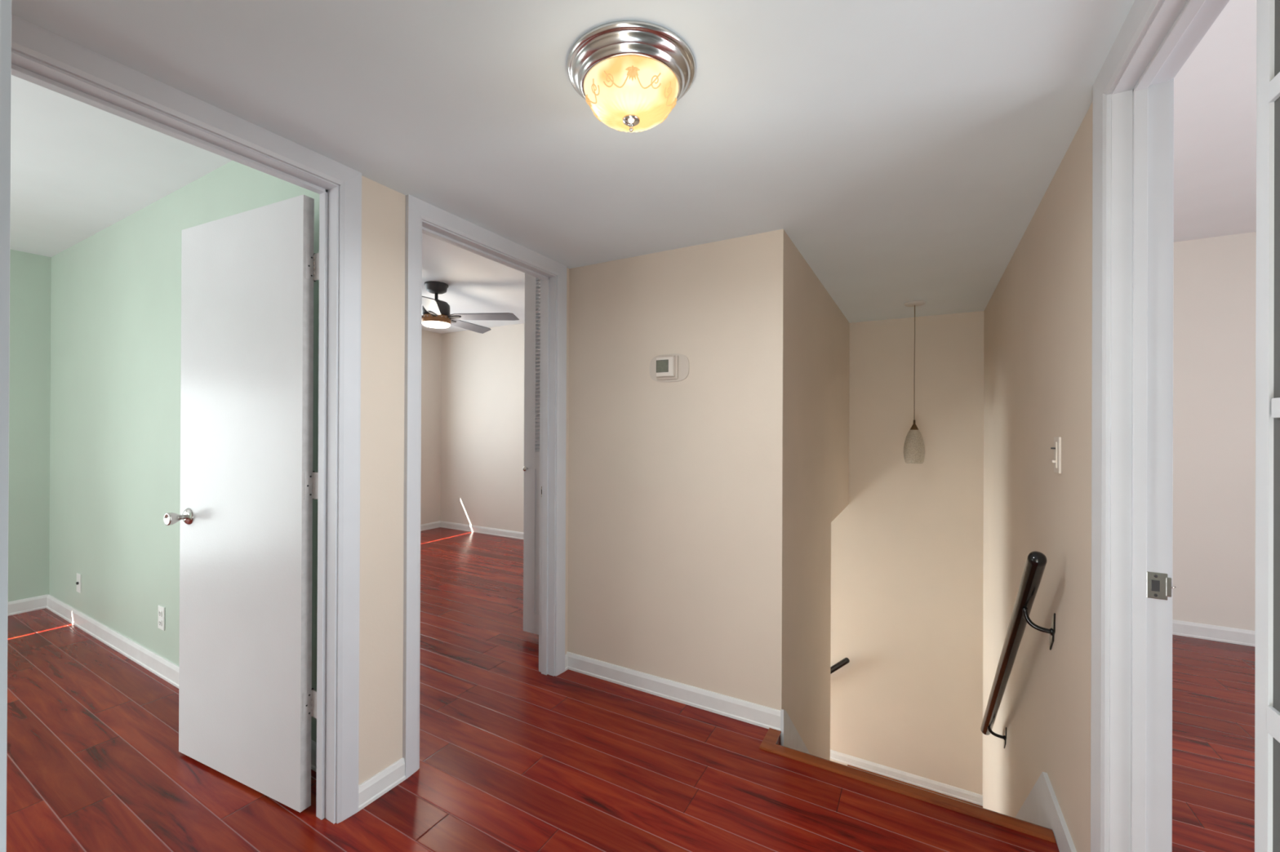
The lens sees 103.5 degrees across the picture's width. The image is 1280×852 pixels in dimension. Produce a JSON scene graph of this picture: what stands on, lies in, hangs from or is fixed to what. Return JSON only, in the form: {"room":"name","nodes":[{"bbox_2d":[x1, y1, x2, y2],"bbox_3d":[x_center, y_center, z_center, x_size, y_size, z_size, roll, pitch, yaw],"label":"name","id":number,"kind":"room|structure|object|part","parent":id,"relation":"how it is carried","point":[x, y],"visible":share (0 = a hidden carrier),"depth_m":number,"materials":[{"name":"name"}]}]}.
{"room":"upstairs hallway landing","nodes":[
{"label":"upstairs hallway landing","id":0,"kind":"room"},
{"bbox_2d":[48,160,319,742],"bbox_3d":[-2.528,0.048,2.702,3.577,2.440,0.123,0,0,29],"label":"wall","id":1,"kind":"structure","parent":0,"point":[116,292],"depth_m":2.80,"materials":[{"name":"paint"}]},
{"bbox_2d":[75,573,81,593],"bbox_3d":[-3.563,0.996,3.200,0.074,0.118,0.015,0,0,29],"label":"wall outlet","id":2,"kind":"object","parent":1,"relation":"attached to","point":[78,583],"visible":1,"depth_m":3.19,"materials":[{"name":"white plastic"}]},
{"bbox_2d":[158,604,164,631],"bbox_3d":[-2.441,0.978,2.573,0.074,0.118,0.010,0,0,29],"label":"wall outlet","id":3,"kind":"object","parent":1,"relation":"attached to","point":[161,609],"visible":1,"depth_m":2.56,"materials":[{"name":"white plastic"}]},
{"bbox_2d":[158,609,162,626],"bbox_3d":[-2.442,0.978,2.571,0.034,0.078,0.005,0,0,29],"label":"receptacle","id":4,"kind":"object","parent":3,"relation":"attached to","point":[160,611],"depth_m":2.57,"materials":[{"name":"white plastic"}]},
{"bbox_2d":[45,594,316,772],"bbox_3d":[-2.567,1.222,2.639,3.577,0.090,0.017,0,0,29],"label":"baseboard","id":5,"kind":"structure","parent":1,"relation":"attached to","point":[154,663],"depth_m":2.81,"materials":[{"name":"white wood"}]},
{"bbox_2d":[8,249,441,601],"bbox_3d":[-4.119,0.167,3.659,0.135,2.690,6.550,0,0,29],"label":"wall","id":6,"kind":"structure","parent":0,"point":[30,274],"depth_m":3.46,"materials":[{"name":"green paint"}]},
{"bbox_2d":[8,594,48,616],"bbox_3d":[-4.839,1.212,2.228,0.017,0.090,2.957,0,0,29],"label":"baseboard","id":7,"kind":"structure","parent":6,"relation":"attached to","point":[30,604],"depth_m":3.43,"materials":[{"name":"white wood"}]},
{"bbox_2d":[420,520,439,531],"bbox_3d":[-3.279,1.230,5.007,0.017,0.076,3.130,0,0,29],"label":"baseboard","id":8,"kind":"structure","parent":6,"relation":"attached to","point":[437,524],"depth_m":6.23,"materials":[{"name":"white wood"}]},
{"bbox_2d":[358,175,568,785],"bbox_3d":[-1.437,0.050,0.891,0.098,2.440,4.147,0,0,29],"label":"wall","id":9,"kind":"structure","parent":0,"point":[383,207],"depth_m":1.75,"materials":[{"name":"beige paint"}]},
{"bbox_2d":[11,13,361,823],"bbox_3d":[-1.530,0.215,1.496,0.886,2.110,0.893,0,0,29],"label":"door","id":10,"kind":"structure","parent":9,"relation":"in","point":[248,701],"depth_m":1.68,"materials":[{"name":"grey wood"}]},
{"bbox_3d":[-1.738,0.345,1.890,0.047,0.047,0.058,0,0,29],"label":"knob","id":11,"kind":"part","parent":10,"relation":"part of","materials":[{"name":"silver metal"}]},
{"bbox_3d":[-1.434,0.251,1.816,0.741,2.016,0.035,0,0,24],"label":"panel","id":12,"kind":"part","parent":10,"relation":"part of","materials":[{"name":"white wood"}]},
{"bbox_2d":[358,757,405,811],"bbox_3d":[-0.894,1.236,1.747,0.017,0.074,0.174,0,0,29],"label":"baseboard","id":13,"kind":"structure","parent":9,"relation":"attached to","point":[381,783],"depth_m":1.74,"materials":[{"name":"white wood"}]},
{"bbox_2d":[402,194,566,779],"bbox_3d":[-0.670,0.220,2.257,0.132,2.110,0.928,0,0,29],"label":"door frame","id":14,"kind":"structure","parent":9,"relation":"in","point":[421,216],"depth_m":2.26,"materials":[{"name":"white wood"}]},
{"bbox_3d":[-0.721,0.220,2.286,0.017,2.110,0.928,0,0,29],"label":"casing","id":15,"kind":"part","parent":14,"relation":"part of","materials":[{"name":"white wood"}]},
{"bbox_2d":[564,653,568,671],"bbox_3d":[-0.387,1.240,2.651,0.017,0.074,0.042,0,0,29],"label":"baseboard","id":16,"kind":"structure","parent":9,"relation":"attached to","point":[566,655],"depth_m":2.65,"materials":[{"name":"white wood"}]},
{"bbox_2d":[11,0,1134,323],"bbox_3d":[0.522,-0.980,2.228,2.124,0.300,4.390,0,0,29],"label":"ceiling","id":17,"kind":"structure","parent":0,"point":[907,150],"depth_m":1.33,"materials":[{"name":"paint"}]},
{"bbox_2d":[566,21,695,133],"bbox_3d":[-0.021,-0.763,1.184,0.300,0.142,0.300,0,0,29],"label":"ceiling light","id":18,"kind":"object","parent":17,"relation":"attached to","point":[631,75],"visible":1,"depth_m":1.11,"materials":[{"name":"silver metal"}]},
{"bbox_3d":[-0.021,-0.756,1.184,0.220,0.076,0.220,0,0,29],"label":"lamp shade","id":19,"kind":"part","parent":18,"relation":"part of","materials":[{"name":"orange glass"}]},
{"bbox_2d":[903,300,925,463],"bbox_3d":[1.830,-0.287,3.366,0.128,1.070,0.128,0,0,29],"label":"pendant lamp","id":20,"kind":"object","parent":17,"relation":"hanging from","point":[913,446],"visible":1,"depth_m":3.33,"materials":[{"name":"grey glass"}]},
{"bbox_3d":[1.828,0.135,3.365,0.128,0.226,0.128,0,0,29],"label":"lamp shade","id":21,"kind":"part","parent":20,"relation":"part of","materials":[{"name":"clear glass"}]},
{"bbox_3d":[1.831,-0.420,3.366,0.008,0.775,0.006,0,0,29],"label":"cord","id":22,"kind":"part","parent":20,"relation":"part of","materials":[{"name":"brown plastic"}]},
{"bbox_2d":[6,527,1255,851],"bbox_3d":[-0.237,1.401,1.475,9.050,0.250,6.550,0,0,29],"label":"floor","id":23,"kind":"structure","parent":0,"point":[514,757],"depth_m":1.87,"materials":[{"name":"laminate"}]},
{"bbox_2d":[847,764,982,808],"bbox_3d":[0.771,2.713,3.195,2.515,2.800,2.315,0,0,29],"label":"staircase","id":24,"kind":"structure","parent":23,"relation":"attached to","point":[971,803],"depth_m":3.77,"materials":[{"name":"brown wood"}]},
{"bbox_2d":[9,0,1256,333],"bbox_3d":[-0.226,-1.264,1.479,9.050,0.200,6.550,0,0,29],"label":"ceiling","id":25,"kind":"structure","parent":0,"point":[78,169],"depth_m":2.29,"materials":[{"name":"paint"}]},
{"bbox_2d":[422,281,519,333],"bbox_3d":[-1.699,-0.991,4.186,1.282,0.351,1.285,0,0,29],"label":"ceiling fan","id":26,"kind":"object","parent":25,"relation":"hanging from","point":[435,312],"visible":0.87,"depth_m":4.11,"materials":[{"name":"grey"}]},
{"bbox_3d":[-1.564,-0.898,3.779,0.133,0.036,0.559,0,0,-14],"label":"blade","id":27,"kind":"part","parent":26,"relation":"part of","materials":[{"name":"grey wood"}]},
{"bbox_3d":[-1.547,-0.897,4.528,0.133,0.036,0.559,0,0,22],"label":"blade","id":28,"kind":"part","parent":26,"relation":"part of","materials":[{"name":"grey wood"}]},
{"bbox_3d":[-1.283,-0.896,4.148,0.559,0.036,0.133,0,0,4],"label":"blade","id":29,"kind":"part","parent":26,"relation":"part of","materials":[{"name":"grey wood"}]},
{"bbox_2d":[567,233,759,704],"bbox_3d":[0.096,0.184,2.477,1.023,2.690,0.120,0,0,29],"label":"wall","id":30,"kind":"structure","parent":0,"point":[664,477],"depth_m":2.38,"materials":[{"name":"beige paint"}]},
{"bbox_2d":[649,353,688,382],"bbox_3d":[0.130,-0.273,2.370,0.205,0.132,0.035,0,0,29],"label":"thermostat","id":31,"kind":"object","parent":30,"relation":"attached to","point":[674,367],"visible":1,"depth_m":2.35,"materials":[{"name":"beige plastic"}]},
{"bbox_2d":[566,651,780,730],"bbox_3d":[0.101,1.237,2.391,1.123,0.083,0.017,0,0,29],"label":"baseboard","id":32,"kind":"structure","parent":30,"relation":"attached to","point":[765,717],"depth_m":2.34,"materials":[{"name":"white wood"}]},
{"bbox_2d":[758,229,849,760],"bbox_3d":[1.082,2.014,3.098,0.100,6.340,2.183,0,0,29],"label":"wall","id":33,"kind":"structure","parent":0,"point":[804,335],"depth_m":2.40,"materials":[{"name":"beige paint"}]},
{"bbox_2d":[780,709,809,754],"bbox_3d":[0.909,1.931,2.674,0.013,1.493,1.304,0,0,29],"label":"trim","id":34,"kind":"structure","parent":33,"relation":"attached to","point":[790,738],"depth_m":2.20,"materials":[{"name":"white wood"}]},
{"bbox_2d":[440,231,1256,795],"bbox_3d":[1.344,2.017,4.295,9.050,6.340,0.160,0,0,29],"label":"wall","id":35,"kind":"structure","parent":0,"point":[907,545],"depth_m":3.75,"materials":[{"name":"beige paint"}]},
{"bbox_2d":[440,520,523,539],"bbox_3d":[-0.965,1.241,5.493,3.577,0.076,0.017,0,0,29],"label":"baseboard","id":36,"kind":"structure","parent":35,"relation":"attached to","point":[510,534],"depth_m":5.99,"materials":[{"name":"white wood"}]},
{"bbox_2d":[830,657,849,674],"bbox_3d":[1.034,2.462,4.324,1.418,1.284,0.089,0,0,29],"label":"handrail","id":37,"kind":"object","parent":35,"relation":"attached to","point":[845,661],"visible":0.17,"depth_m":3.98,"materials":[{"name":"black paint"}]},
{"bbox_2d":[830,749,982,806],"bbox_3d":[1.971,2.655,3.839,1.054,0.068,0.017,0,0,29],"label":"baseboard","id":38,"kind":"structure","parent":35,"relation":"attached to","point":[960,793],"depth_m":3.80,"materials":[{"name":"white wood"}]},
{"bbox_2d":[1172,619,1255,646],"bbox_3d":[3.852,1.252,2.834,3.010,0.088,0.017,0,0,29],"label":"baseboard","id":39,"kind":"structure","parent":35,"relation":"attached to","point":[1202,631],"depth_m":3.05,"materials":[{"name":"white wood"}]},
{"bbox_2d":[982,0,1279,851],"bbox_3d":[1.046,2.010,1.027,0.109,6.340,5.830,0,0,29],"label":"wall","id":40,"kind":"structure","parent":0,"point":[1037,318],"depth_m":1.74,"materials":[{"name":"beige paint"}]},
{"bbox_2d":[759,728,1055,843],"bbox_3d":[0.911,1.286,1.841,0.921,0.026,0.147,0,0,29],"label":"trim","id":41,"kind":"structure","parent":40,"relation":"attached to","point":[769,744],"depth_m":1.76,"materials":[{"name":"brown wood"}]},
{"bbox_2d":[980,551,1055,748],"bbox_3d":[1.558,1.028,2.118,0.098,1.293,1.441,0,0,29],"label":"handrail","id":42,"kind":"object","parent":40,"relation":"attached to","point":[1036,562],"visible":1,"depth_m":1.80,"materials":[{"name":"black paint"}]},
{"bbox_3d":[1.879,1.605,2.597,0.005,0.144,0.065,0,0,29],"label":"wall plate","id":43,"kind":"part","parent":42,"relation":"part of","materials":[{"name":"black paint"}]},
{"bbox_3d":[1.354,0.676,1.657,0.005,0.144,0.065,0,0,29],"label":"wall plate","id":44,"kind":"part","parent":42,"relation":"part of","materials":[{"name":"black paint"}]},
{"bbox_2d":[1014,772,1076,851],"bbox_3d":[1.569,1.928,2.056,0.013,1.503,1.925,0,0,29],"label":"trim","id":45,"kind":"structure","parent":40,"relation":"attached to","point":[1041,807],"depth_m":1.69,"materials":[{"name":"white wood"}]},
{"bbox_2d":[1050,436,1061,473],"bbox_3d":[1.319,0.091,1.605,0.019,0.114,0.070,0,0,29],"label":"light switch","id":46,"kind":"object","parent":40,"relation":"attached to","point":[1057,440],"visible":1,"depth_m":1.59,"materials":[{"name":"beige plastic"}]},
{"bbox_3d":[1.323,0.092,1.602,0.009,0.114,0.070,0,0,29],"label":"plate","id":47,"kind":"part","parent":46,"relation":"part of","materials":[{"name":"beige plastic"}]},
{"bbox_2d":[1090,0,1275,851],"bbox_3d":[0.972,0.223,0.870,0.130,2.114,0.747,0,0,29],"label":"door frame","id":48,"kind":"structure","parent":40,"relation":"in","point":[1133,111],"depth_m":1.12,"materials":[{"name":"white wood"}]},
{"bbox_3d":[1.150,0.353,1.113,0.050,0.058,0.009,0,0,22],"label":"strike plate","id":49,"kind":"part","parent":48,"relation":"part of","materials":[{"name":"silver metal"}]},
{"bbox_3d":[1.017,0.232,0.835,0.017,2.096,0.729,0,0,29],"label":"casing","id":50,"kind":"part","parent":48,"relation":"part of","materials":[{"name":"white wood"}]},
{"bbox_2d":[1266,705,1279,742],"bbox_3d":[0.602,0.346,0.342,0.005,0.031,0.588,0,0,29],"label":"cleat","id":51,"kind":"object","parent":40,"relation":"attached to","point":[1273,727],"visible":1,"depth_m":0.59,"materials":[{"name":"white wood"}]},
{"bbox_2d":[1267,71,1279,103],"bbox_3d":[0.605,-0.397,0.343,0.005,0.024,0.588,0,0,29],"label":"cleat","id":52,"kind":"object","parent":40,"relation":"attached to","point":[1273,86],"visible":1,"depth_m":0.59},
{"bbox_2d":[1271,397,1279,417],"bbox_3d":[0.602,-0.022,0.339,0.005,0.023,0.580,0,0,29],"label":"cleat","id":53,"kind":"object","parent":40,"relation":"attached to","point":[1275,402],"visible":1,"depth_m":0.59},
{"bbox_3d":[0.109,0.061,3.653,0.090,2.440,2.183,0,0,29],"label":"wall","id":54,"kind":"structure","parent":0,"visible":0},
{"bbox_2d":[522,273,540,635],"bbox_3d":[-0.555,0.074,2.977,0.342,2.335,0.062,0,0,29],"label":"louvered door","id":55,"kind":"structure","parent":54,"relation":"in","point":[531,468],"depth_m":3.03,"materials":[{"name":"white wood"}]},
{"bbox_3d":[-0.550,0.687,2.989,0.202,0.880,0.012,0,0,29],"label":"panel","id":56,"kind":"part","parent":55,"relation":"part of","materials":[{"name":"white wood"}]},
{"bbox_3d":[-0.895,0.050,-0.398,2.110,2.440,1.670,0,0,29],"label":"wall","id":57,"kind":"structure","parent":0,"visible":0},
{"bbox_2d":[0,0,11,851],"bbox_3d":[-0.362,0.218,0.189,0.025,2.110,0.156,0,0,29],"label":"trim","id":58,"kind":"structure","parent":57,"relation":"attached to","point":[5,5],"depth_m":0.25,"materials":[{"name":"white wood"}]}
]}

